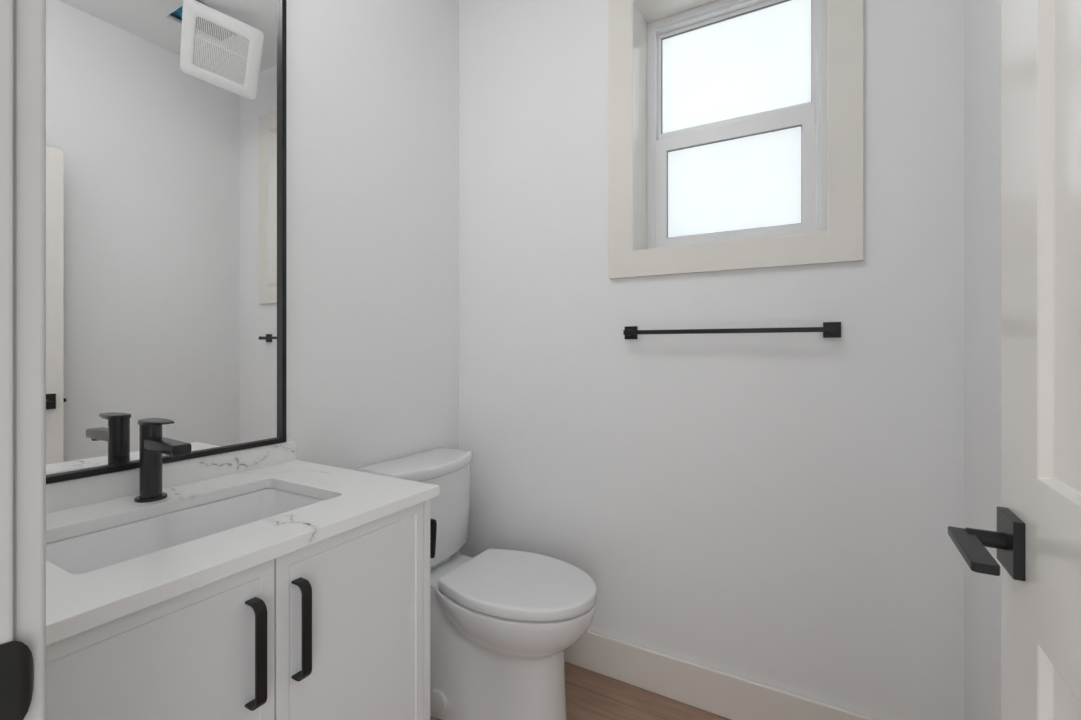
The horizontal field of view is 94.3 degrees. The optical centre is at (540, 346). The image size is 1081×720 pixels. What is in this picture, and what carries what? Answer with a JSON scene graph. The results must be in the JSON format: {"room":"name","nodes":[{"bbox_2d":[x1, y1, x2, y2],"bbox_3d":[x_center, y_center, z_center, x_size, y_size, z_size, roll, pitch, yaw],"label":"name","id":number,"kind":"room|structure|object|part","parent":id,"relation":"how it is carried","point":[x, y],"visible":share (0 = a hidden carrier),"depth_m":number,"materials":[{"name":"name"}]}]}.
{"room":"bathroom","nodes":[
{"label":"bathroom","id":0,"kind":"room"},
{"bbox_2d":[286,0,458,553],"bbox_3d":[-0.785,-0.194,1.495,0.120,2.740,1.792,0,0,30],"label":"wall","id":1,"kind":"structure","parent":0,"point":[372,86],"depth_m":1.73,"materials":[{"name":"paint"}]},
{"bbox_2d":[46,0,285,483],"bbox_3d":[-0.911,-0.406,1.129,0.024,1.355,0.708,0,0,30],"label":"wall mirror","id":2,"kind":"object","parent":1,"relation":"attached to","point":[166,119],"visible":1,"depth_m":1.17,"materials":[{"name":"black mirror"}]},
{"bbox_2d":[46,440,296,512],"bbox_3d":[-0.910,0.301,1.136,0.020,0.058,0.768,0,0,30],"label":"backsplash","id":3,"kind":"structure","parent":1,"relation":"attached to","point":[67,494],"depth_m":1.18,"materials":[{"name":"white stone"}]},
{"bbox_2d":[430,661,729,719],"bbox_3d":[-0.015,1.191,1.036,1.912,0.030,1.822,0,0,30],"label":"floor","id":4,"kind":"structure","parent":0,"point":[590,695],"depth_m":1.65,"materials":[{"name":"brown wood"}]},
{"bbox_2d":[46,499,429,719],"bbox_3d":[-0.674,0.765,0.989,0.574,0.820,0.760,0,0,30],"label":"vanity cabinet","id":5,"kind":"object","parent":4,"relation":"on","point":[337,627],"visible":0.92,"depth_m":0.87,"materials":[{"name":"paint"}]},
{"bbox_3d":[-0.551,0.715,0.708,0.020,0.712,0.354,0,0,30],"label":"door","id":6,"kind":"part","parent":5,"relation":"part of","materials":[{"name":"paint"}]},
{"bbox_2d":[46,440,438,645],"bbox_3d":[-0.675,0.314,1.001,0.561,0.082,0.768,0,0,30],"label":"countertop","id":7,"kind":"structure","parent":5,"relation":"on","point":[76,604],"depth_m":0.98,"materials":[{"name":"white stone"}]},
{"bbox_2d":[134,418,191,502],"bbox_3d":[-0.801,0.243,1.063,0.160,0.173,0.057,0,0,30],"label":"faucet","id":8,"kind":"object","parent":7,"relation":"on","point":[152,445],"visible":1,"depth_m":1.07,"materials":[{"name":"black metal"}]},
{"bbox_3d":[-0.823,0.161,1.075,0.098,0.009,0.044,0,0,30],"label":"lever","id":9,"kind":"part","parent":8,"relation":"part of","materials":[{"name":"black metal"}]},
{"bbox_3d":[-0.784,0.208,1.053,0.120,0.025,0.035,0,0,30],"label":"spout","id":10,"kind":"part","parent":8,"relation":"part of","materials":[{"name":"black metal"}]},
{"bbox_2d":[46,488,323,573],"bbox_3d":[-0.677,0.423,0.994,0.325,0.135,0.508,0,0,30],"label":"sink basin","id":11,"kind":"object","parent":7,"relation":"in","point":[85,553],"visible":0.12,"depth_m":1.06,"materials":[{"name":"ceramic"}]},
{"bbox_3d":[-0.463,0.500,0.815,0.033,0.172,0.018,0,0,30],"label":"handle","id":12,"kind":"part","parent":5,"relation":"part of","materials":[{"name":"black metal"}]},
{"bbox_3d":[-0.422,0.500,0.886,0.033,0.172,0.018,0,0,30],"label":"handle","id":13,"kind":"part","parent":5,"relation":"part of","materials":[{"name":"black metal"}]},
{"bbox_3d":[-0.371,0.715,1.020,0.020,0.712,0.361,0,0,30],"label":"door","id":14,"kind":"part","parent":5,"relation":"part of","materials":[{"name":"paint"}]},
{"bbox_3d":[-0.502,0.765,1.317,0.545,0.820,0.019,0,0,30],"label":"panel","id":15,"kind":"part","parent":5,"relation":"part of","materials":[{"name":"paint"}]},
{"bbox_2d":[430,518,436,557],"bbox_3d":[-0.287,0.483,1.243,0.044,0.098,0.066,0,0,30],"label":"toilet roll holder","id":16,"kind":"object","parent":5,"relation":"attached to","point":[433,524],"visible":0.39,"depth_m":1.26,"materials":[{"name":"black metal"}]},
{"bbox_2d":[357,447,596,719],"bbox_3d":[-0.181,0.789,1.657,0.755,0.773,0.416,0,0,30],"label":"toilet","id":17,"kind":"object","parent":4,"relation":"on","point":[503,622],"visible":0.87,"depth_m":1.55,"materials":[{"name":"white ceramic"}]},
{"bbox_3d":[-0.414,0.423,1.791,0.217,0.040,0.416,0,0,30],"label":"tank lid","id":18,"kind":"part","parent":17,"relation":"part of","materials":[{"name":"white ceramic"}]},
{"bbox_3d":[-0.418,0.602,1.793,0.209,0.318,0.406,0,0,30],"label":"tank","id":19,"kind":"part","parent":17,"relation":"part of","materials":[{"name":"white ceramic"}]},
{"bbox_3d":[-0.163,0.977,1.665,0.730,0.398,0.375,0,0,30],"label":"bowl","id":20,"kind":"part","parent":17,"relation":"part of","materials":[{"name":"white ceramic"}]},
{"bbox_3d":[-0.053,0.753,1.602,0.479,0.033,0.381,0,0,30],"label":"lid","id":21,"kind":"part","parent":17,"relation":"part of","materials":[{"name":"plastic"}]},
{"bbox_2d":[459,0,963,719],"bbox_3d":[0.431,-0.194,1.813,1.672,2.740,0.210,0,0,30],"label":"wall","id":22,"kind":"structure","parent":0,"point":[777,510],"depth_m":1.59,"materials":[{"name":"paint"}]},
{"bbox_2d":[564,630,879,719],"bbox_3d":[0.375,1.106,1.716,1.672,0.140,0.015,0,0,30],"label":"baseboard","id":23,"kind":"structure","parent":22,"relation":"attached to","point":[724,694],"depth_m":1.63,"materials":[{"name":"paint"}]},
{"bbox_2d":[632,0,827,251],"bbox_3d":[0.613,-0.771,1.659,0.615,0.905,0.156,0,0,30],"label":"trim","id":24,"kind":"structure","parent":22,"relation":"attached to","point":[644,12],"depth_m":1.79,"materials":[{"name":"paint"}]},
{"bbox_2d":[623,322,840,338],"bbox_3d":[0.568,-0.050,1.580,0.652,0.045,0.058,0,0,30],"label":"towel bar","id":25,"kind":"object","parent":22,"relation":"attached to","point":[829,329],"visible":1,"depth_m":1.51,"materials":[{"name":"black metal"}]},
{"bbox_3d":[0.829,-0.050,1.425,0.017,0.017,0.049,0,0,30],"label":"post","id":26,"kind":"part","parent":25,"relation":"part of","materials":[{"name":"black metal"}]},
{"bbox_2d":[609,0,862,278],"bbox_3d":[0.577,-0.770,1.598,0.762,1.055,0.018,0,0,30],"label":"trim","id":27,"kind":"structure","parent":22,"relation":"attached to","point":[843,241],"depth_m":1.50,"materials":[{"name":"paint"}]},
{"bbox_2d":[647,0,826,248],"bbox_3d":[0.669,-0.771,1.758,0.607,0.897,0.069,0,0,30],"label":"window","id":28,"kind":"structure","parent":22,"relation":"in","point":[737,89],"depth_m":1.74,"materials":[{"name":"white glass"}]},
{"bbox_3d":[0.663,-0.562,1.747,0.442,0.322,0.004,0,0,30],"label":"glass pane","id":29,"kind":"part","parent":28,"relation":"part of","materials":[{"name":"glass"}]},
{"bbox_3d":[0.661,-0.564,1.744,0.522,0.410,0.024,0,0,30],"label":"sash","id":30,"kind":"part","parent":28,"relation":"part of","materials":[{"name":"white glass"}]},
{"bbox_3d":[0.676,-0.980,1.769,0.498,0.361,0.004,0,0,30],"label":"glass pane","id":31,"kind":"part","parent":28,"relation":"part of","materials":[{"name":"glass"}]},
{"bbox_3d":[0.674,-0.953,1.766,0.523,0.441,0.022,0,0,30],"label":"sash","id":32,"kind":"part","parent":28,"relation":"part of","materials":[{"name":"white glass"}]},
{"bbox_2d":[964,0,1000,719],"bbox_3d":[0.769,-0.194,0.603,0.120,2.740,1.792,0,0,30],"label":"wall","id":33,"kind":"structure","parent":0,"point":[982,18],"depth_m":1.15,"materials":[{"name":"paint"}]},
{"bbox_3d":[-0.423,-0.194,0.326,1.672,2.740,0.115,0,0,30],"label":"wall","id":34,"kind":"structure","parent":0,"visible":0},
{"bbox_2d":[0,0,13,643],"bbox_3d":[-0.107,0.143,0.145,0.770,2.065,0.115,0,0,30],"label":"trim","id":35,"kind":"structure","parent":34,"relation":"attached to","point":[6,6],"depth_m":0.37,"materials":[{"name":"paint"}]},
{"bbox_2d":[0,640,33,719],"bbox_3d":[-0.399,0.253,0.369,0.007,0.068,0.042,0,0,21],"label":"strike plate","id":36,"kind":"object","parent":34,"relation":"attached to","point":[16,658],"visible":1,"depth_m":0.38,"materials":[{"name":"black metal"}]},
{"bbox_2d":[14,0,45,719],"bbox_3d":[-0.074,0.106,0.203,0.920,2.140,0.020,0,0,30],"label":"trim","id":37,"kind":"structure","parent":34,"relation":"attached to","point":[29,15],"depth_m":0.39,"materials":[{"name":"paint"}]},
{"bbox_2d":[948,0,1080,719],"bbox_3d":[0.433,0.152,0.334,0.154,2.023,0.740,0,0,30],"label":"door","id":38,"kind":"structure","parent":34,"relation":"in","point":[1037,538],"depth_m":0.53,"materials":[{"name":"paint"}]},
{"bbox_3d":[0.500,0.234,0.581,0.024,0.010,0.126,0,0,30],"label":"lever","id":39,"kind":"part","parent":38,"relation":"part of","materials":[{"name":"black metal"}]}
]}

